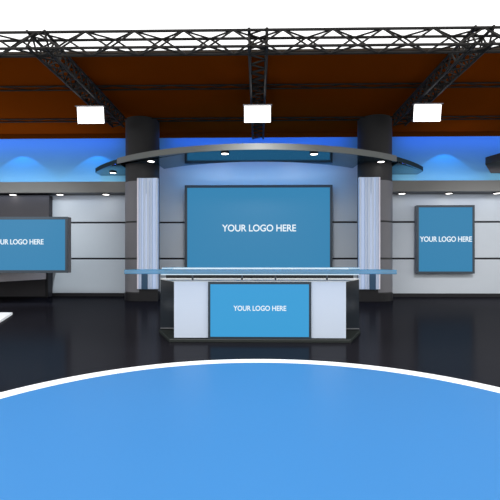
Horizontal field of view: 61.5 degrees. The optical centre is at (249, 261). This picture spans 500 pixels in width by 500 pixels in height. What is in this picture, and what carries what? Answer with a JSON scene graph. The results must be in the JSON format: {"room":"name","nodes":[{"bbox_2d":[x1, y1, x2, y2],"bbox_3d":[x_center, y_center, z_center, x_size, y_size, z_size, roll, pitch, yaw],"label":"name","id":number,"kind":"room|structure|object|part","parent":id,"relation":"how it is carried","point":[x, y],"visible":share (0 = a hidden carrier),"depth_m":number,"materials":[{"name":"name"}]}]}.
{"room":"studio","nodes":[
{"label":"studio","id":0,"kind":"room"},
{"bbox_2d":[0,195,52,296],"bbox_3d":[-9.326,-0.552,14.655,4.794,3.503,0.250,0,0,1],"label":"wall","id":1,"kind":"structure","parent":0,"point":[19,205],"depth_m":14.50,"materials":[{"name":"grey paint"}]},
{"bbox_2d":[0,296,44,296],"bbox_3d":[-9.374,1.185,14.506,4.704,0.030,0.050,0,0,1],"label":"baseboard","id":2,"kind":"structure","parent":1,"relation":"attached to","point":[0,296],"depth_m":14.45,"materials":[{"name":"black"}]},
{"bbox_2d":[0,273,45,281],"bbox_3d":[-8.888,0.452,12.946,3.735,0.274,3.148,0,0,1],"label":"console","id":3,"kind":"object","parent":1,"relation":"attached to","point":[4,277],"visible":0.67,"depth_m":13.27,"materials":[{"name":"grey"}]},
{"bbox_2d":[0,217,70,272],"bbox_3d":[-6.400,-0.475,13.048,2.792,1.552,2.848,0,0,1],"label":"wall screen","id":4,"kind":"object","parent":1,"relation":"attached to","point":[27,244],"visible":1,"depth_m":11.63,"materials":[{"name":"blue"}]},
{"bbox_2d":[45,273,48,296],"bbox_3d":[-6.978,0.771,14.445,0.090,0.858,0.080,0,0,1],"label":"trim","id":5,"kind":"structure","parent":1,"relation":"attached to","point":[47,274],"depth_m":14.41,"materials":[{"name":"black"}]},
{"bbox_2d":[0,136,499,293],"bbox_3d":[0.281,-1.650,14.747,24.000,5.700,0.300,0,0,1],"label":"wall","id":6,"kind":"structure","parent":0,"point":[97,221],"depth_m":14.61,"materials":[{"name":"paint"}]},
{"bbox_2d":[0,182,124,194],"bbox_3d":[-7.880,-2.517,14.452,7.693,0.367,0.598,0,0,1],"label":"ledge","id":7,"kind":"object","parent":6,"relation":"attached to","point":[19,188],"visible":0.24,"depth_m":14.13,"materials":[{"name":"grey metal"}]},
{"bbox_3d":[-5.598,-0.649,14.739,2.874,3.468,0.060,0,0,1],"label":"wall panel","id":8,"kind":"part","parent":6,"relation":"part of","materials":[{"name":"white paint"}]},
{"bbox_2d":[0,131,499,138],"bbox_3d":[0.279,-4.412,14.627,24.000,0.174,0.050,0,0,1],"label":"trim","id":9,"kind":"structure","parent":6,"relation":"attached to","point":[446,133],"depth_m":14.61,"materials":[{"name":"brown"}]},
{"bbox_3d":[0.279,-3.354,14.627,24.000,1.940,0.060,0,0,1],"label":"wall panel","id":10,"kind":"part","parent":6,"relation":"part of","materials":[{"name":"paint"}]},
{"bbox_3d":[0.279,-1.231,14.627,7.400,4.630,0.060,0,0,1],"label":"wall panel","id":11,"kind":"part","parent":6,"relation":"part of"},
{"bbox_2d":[185,185,332,266],"bbox_3d":[0.288,-1.097,14.495,5.072,3.086,0.195,0,0,1],"label":"wall screen","id":12,"kind":"object","parent":6,"relation":"attached to","point":[226,225],"visible":0.98,"depth_m":14.41,"materials":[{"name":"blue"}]},
{"bbox_2d":[95,143,422,175],"bbox_3d":[0.246,-3.100,12.928,11.000,0.169,3.331,0,0,1],"label":"canopy","id":13,"kind":"object","parent":6,"relation":"attached to","point":[242,152],"visible":0.97,"depth_m":12.14,"materials":[{"name":"grey metal"}]},
{"bbox_3d":[0.247,-3.101,12.946,11.000,0.138,3.296,0,0,1],"label":"plate","id":14,"kind":"part","parent":13,"relation":"part of","materials":[{"name":"grey"}]},
{"bbox_2d":[52,293,499,296],"bbox_3d":[2.541,1.144,14.539,19.474,0.111,0.030,0,0,1],"label":"baseboard","id":15,"kind":"structure","parent":6,"relation":"attached to","point":[53,294],"depth_m":14.47,"materials":[{"name":"black"}]},
{"bbox_2d":[415,205,474,273],"bbox_3d":[6.652,-0.768,14.373,1.961,2.331,0.195,0,0,1],"label":"wall screen","id":16,"kind":"object","parent":6,"relation":"attached to","point":[444,234],"visible":1,"depth_m":14.29,"materials":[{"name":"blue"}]},
{"bbox_2d":[392,180,499,193],"bbox_3d":[8.375,-2.517,14.142,7.792,0.367,0.598,0,0,1],"label":"wall shelf","id":17,"kind":"object","parent":6,"relation":"attached to","point":[411,186],"visible":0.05,"depth_m":13.88,"materials":[{"name":"grey metal"}]},
{"bbox_3d":[7.997,-0.649,14.480,6.560,3.468,0.060,0,0,1],"label":"wall panel","id":18,"kind":"part","parent":6,"relation":"part of","materials":[{"name":"white paint"}]},
{"bbox_2d":[485,153,499,172],"bbox_3d":[8.806,-3.165,12.784,2.878,0.230,3.294,0,0,1],"label":"canopy","id":19,"kind":"object","parent":6,"relation":"attached to","point":[492,162],"visible":1,"depth_m":13.11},
{"bbox_2d":[0,53,499,133],"bbox_3d":[0.238,-4.510,12.498,24.000,0.020,7.000,0,0,1],"label":"ceiling","id":20,"kind":"structure","parent":0,"point":[359,68],"depth_m":11.15,"materials":[{"name":"brown wood"}]},
{"bbox_2d":[0,82,499,90],"bbox_3d":[0.204,-4.472,10.715,22.006,0.040,0.280,0,0,1],"label":"truss","id":21,"kind":"object","parent":20,"relation":"attached to","point":[453,83],"visible":0.77,"depth_m":10.70,"materials":[{"name":"grey metal"}]},
{"bbox_2d":[25,29,124,127],"bbox_3d":[-4.053,-4.265,10.404,0.400,0.360,4.782,0,0,1],"label":"truss","id":22,"kind":"object","parent":21,"relation":"hanging from","point":[79,82],"visible":0.91,"depth_m":9.65,"materials":[{"name":"grey metal"}]},
{"bbox_2d":[75,102,105,123],"bbox_3d":[-4.067,-3.816,10.735,0.725,0.539,0.237,0,0,1],"label":"lamp","id":23,"kind":"object","parent":22,"relation":"hanging from","point":[87,114],"visible":1,"depth_m":10.71,"materials":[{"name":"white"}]},
{"bbox_3d":[-4.067,-3.744,10.722,0.665,0.395,0.030,0,8,1],"label":"lamp panel","id":24,"kind":"part","parent":23,"relation":"part of","materials":[{"name":"white plastic"}]},
{"bbox_2d":[247,27,268,138],"bbox_3d":[0.209,-4.265,10.973,0.400,0.360,6.082,0,0,1],"label":"truss","id":25,"kind":"object","parent":21,"relation":"hanging from","point":[265,59],"visible":0.76,"depth_m":9.49,"materials":[{"name":"grey metal"}]},
{"bbox_2d":[0,26,499,57],"bbox_3d":[0.155,-4.265,8.149,18.021,0.364,0.354,0,0,1],"label":"truss","id":26,"kind":"object","parent":25,"relation":"attached to","point":[438,29],"visible":0.99,"depth_m":8.07,"materials":[{"name":"grey metal"}]},
{"bbox_2d":[243,101,271,122],"bbox_3d":[0.190,-3.816,10.653,0.725,0.539,0.237,0,0,1],"label":"lamp","id":27,"kind":"object","parent":25,"relation":"hanging from","point":[253,113],"visible":1,"depth_m":10.62,"materials":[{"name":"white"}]},
{"bbox_2d":[393,25,495,125],"bbox_3d":[4.446,-4.265,10.242,0.400,0.360,4.782,0,0,1],"label":"truss","id":28,"kind":"object","parent":21,"relation":"hanging from","point":[461,58],"visible":0.92,"depth_m":9.49,"materials":[{"name":"grey metal"}]},
{"bbox_2d":[412,100,443,121],"bbox_3d":[4.458,-3.816,10.572,0.725,0.539,0.237,0,0,1],"label":"lamp","id":29,"kind":"object","parent":28,"relation":"hanging from","point":[421,112],"visible":1,"depth_m":10.54,"materials":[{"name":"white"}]},
{"bbox_3d":[4.458,-3.744,10.559,0.665,0.395,0.030,0,8,1],"label":"lamp panel","id":30,"kind":"part","parent":29,"relation":"part of","materials":[{"name":"white plastic"}]},
{"bbox_2d":[0,115,499,122],"bbox_3d":[0.250,-4.472,13.149,22.007,0.040,0.300,0,0,1],"label":"truss","id":31,"kind":"object","parent":20,"relation":"attached to","point":[198,119],"visible":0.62,"depth_m":13.14,"materials":[{"name":"grey metal"}]},
{"bbox_2d":[0,47,499,54],"bbox_3d":[0.171,-4.495,8.962,24.000,0.050,0.068,0,0,1],"label":"trim","id":32,"kind":"structure","parent":20,"relation":"attached to","point":[475,48],"depth_m":8.94,"materials":[{"name":"black metal"}]},
{"bbox_2d":[0,296,499,391],"bbox_3d":[0.086,1.300,4.499,28.000,0.200,23.000,0,0,1],"label":"floor","id":33,"kind":"structure","parent":0,"point":[44,339],"depth_m":6.34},
{"bbox_2d":[0,312,11,321],"bbox_3d":[-5.394,1.175,8.678,0.985,0.050,2.916,0,0,-35],"label":"platform","id":34,"kind":"object","parent":33,"relation":"on","point":[3,315],"visible":1,"depth_m":9.08,"materials":[{"name":"white"}]},
{"bbox_2d":[125,116,159,300],"bbox_3d":[-3.385,-1.649,13.348,1.207,5.697,1.282,0,0,1],"label":"column","id":35,"kind":"structure","parent":33,"relation":"on","point":[142,133],"depth_m":12.91,"materials":[{"name":"black"}]},
{"bbox_3d":[-3.435,-1.881,13.438,1.080,1.229,1.080,0,0,1],"label":"panel","id":36,"kind":"part","parent":35,"relation":"part of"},
{"bbox_3d":[-3.435,-0.672,13.438,1.080,1.076,1.080,0,0,1],"label":"panel","id":37,"kind":"part","parent":35,"relation":"part of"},
{"bbox_3d":[-3.435,0.425,13.438,1.080,1.007,1.080,0,0,1],"label":"panel","id":38,"kind":"part","parent":35,"relation":"part of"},
{"bbox_3d":[-3.101,-0.695,13.110,0.580,3.790,0.503,0,0,1],"label":"panel mount","id":39,"kind":"part","parent":35,"relation":"part of","materials":[{"name":"black"}]},
{"bbox_3d":[-3.107,-0.863,12.799,0.630,3.375,0.115,0,0,1],"label":"light panel","id":40,"kind":"part","parent":35,"relation":"part of","materials":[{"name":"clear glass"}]},
{"bbox_2d":[0,359,499,499],"bbox_3d":[0.093,1.175,2.279,5.400,0.050,5.400,0,0,1],"label":"stage","id":41,"kind":"object","parent":33,"relation":"on","point":[229,429],"visible":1,"depth_m":2.81,"materials":[{"name":"blue"}]},
{"bbox_2d":[124,267,396,342],"bbox_3d":[0.155,0.642,6.851,4.027,1.117,1.335,0,0,1],"label":"desk","id":42,"kind":"object","parent":33,"relation":"on","point":[198,304],"visible":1,"depth_m":6.28,"materials":[{"name":"white glass"}]},
{"bbox_3d":[-0.885,0.719,6.327,0.517,0.843,0.018,0,0,1],"label":"panel","id":43,"kind":"part","parent":42,"relation":"part of","materials":[{"name":"white plastic"}]},
{"bbox_2d":[124,269,396,273],"bbox_3d":[0.146,0.147,6.398,4.027,0.065,0.400,0,0,1],"label":"countertop","id":44,"kind":"structure","parent":42,"relation":"on","point":[132,271],"depth_m":6.20,"materials":[{"name":"blue glass"}]},
{"bbox_2d":[162,267,359,269],"bbox_3d":[0.161,0.098,6.428,3.028,0.030,0.380,0,0,1],"label":"countertop","id":45,"kind":"structure","parent":42,"relation":"on","point":[170,268],"depth_m":6.35,"materials":[{"name":"glass"}]},
{"bbox_3d":[1.173,0.719,6.288,0.522,0.843,0.018,0,0,1],"label":"panel","id":46,"kind":"part","parent":42,"relation":"part of","materials":[{"name":"white plastic"}]},
{"bbox_2d":[357,114,392,301],"bbox_3d":[3.891,-1.649,13.209,1.207,5.697,1.282,0,0,1],"label":"column","id":47,"kind":"structure","parent":33,"relation":"on","point":[374,132],"depth_m":12.77,"materials":[{"name":"black"}]},
{"bbox_3d":[3.598,-0.695,12.982,0.580,3.790,0.503,0,0,1],"label":"panel mount","id":48,"kind":"part","parent":47,"relation":"part of","materials":[{"name":"black"}]},
{"bbox_3d":[3.592,-0.863,12.671,0.630,3.375,0.115,0,0,1],"label":"light panel","id":49,"kind":"part","parent":47,"relation":"part of","materials":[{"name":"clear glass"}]},
{"bbox_3d":[3.944,-1.881,13.297,1.080,1.229,1.080,0,0,1],"label":"panel","id":50,"kind":"part","parent":47,"relation":"part of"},
{"bbox_3d":[3.944,-0.672,13.297,1.080,1.076,1.080,0,0,1],"label":"panel","id":51,"kind":"part","parent":47,"relation":"part of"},
{"bbox_3d":[3.944,0.425,13.297,1.080,1.007,1.080,0,0,1],"label":"panel","id":52,"kind":"part","parent":47,"relation":"part of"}
]}

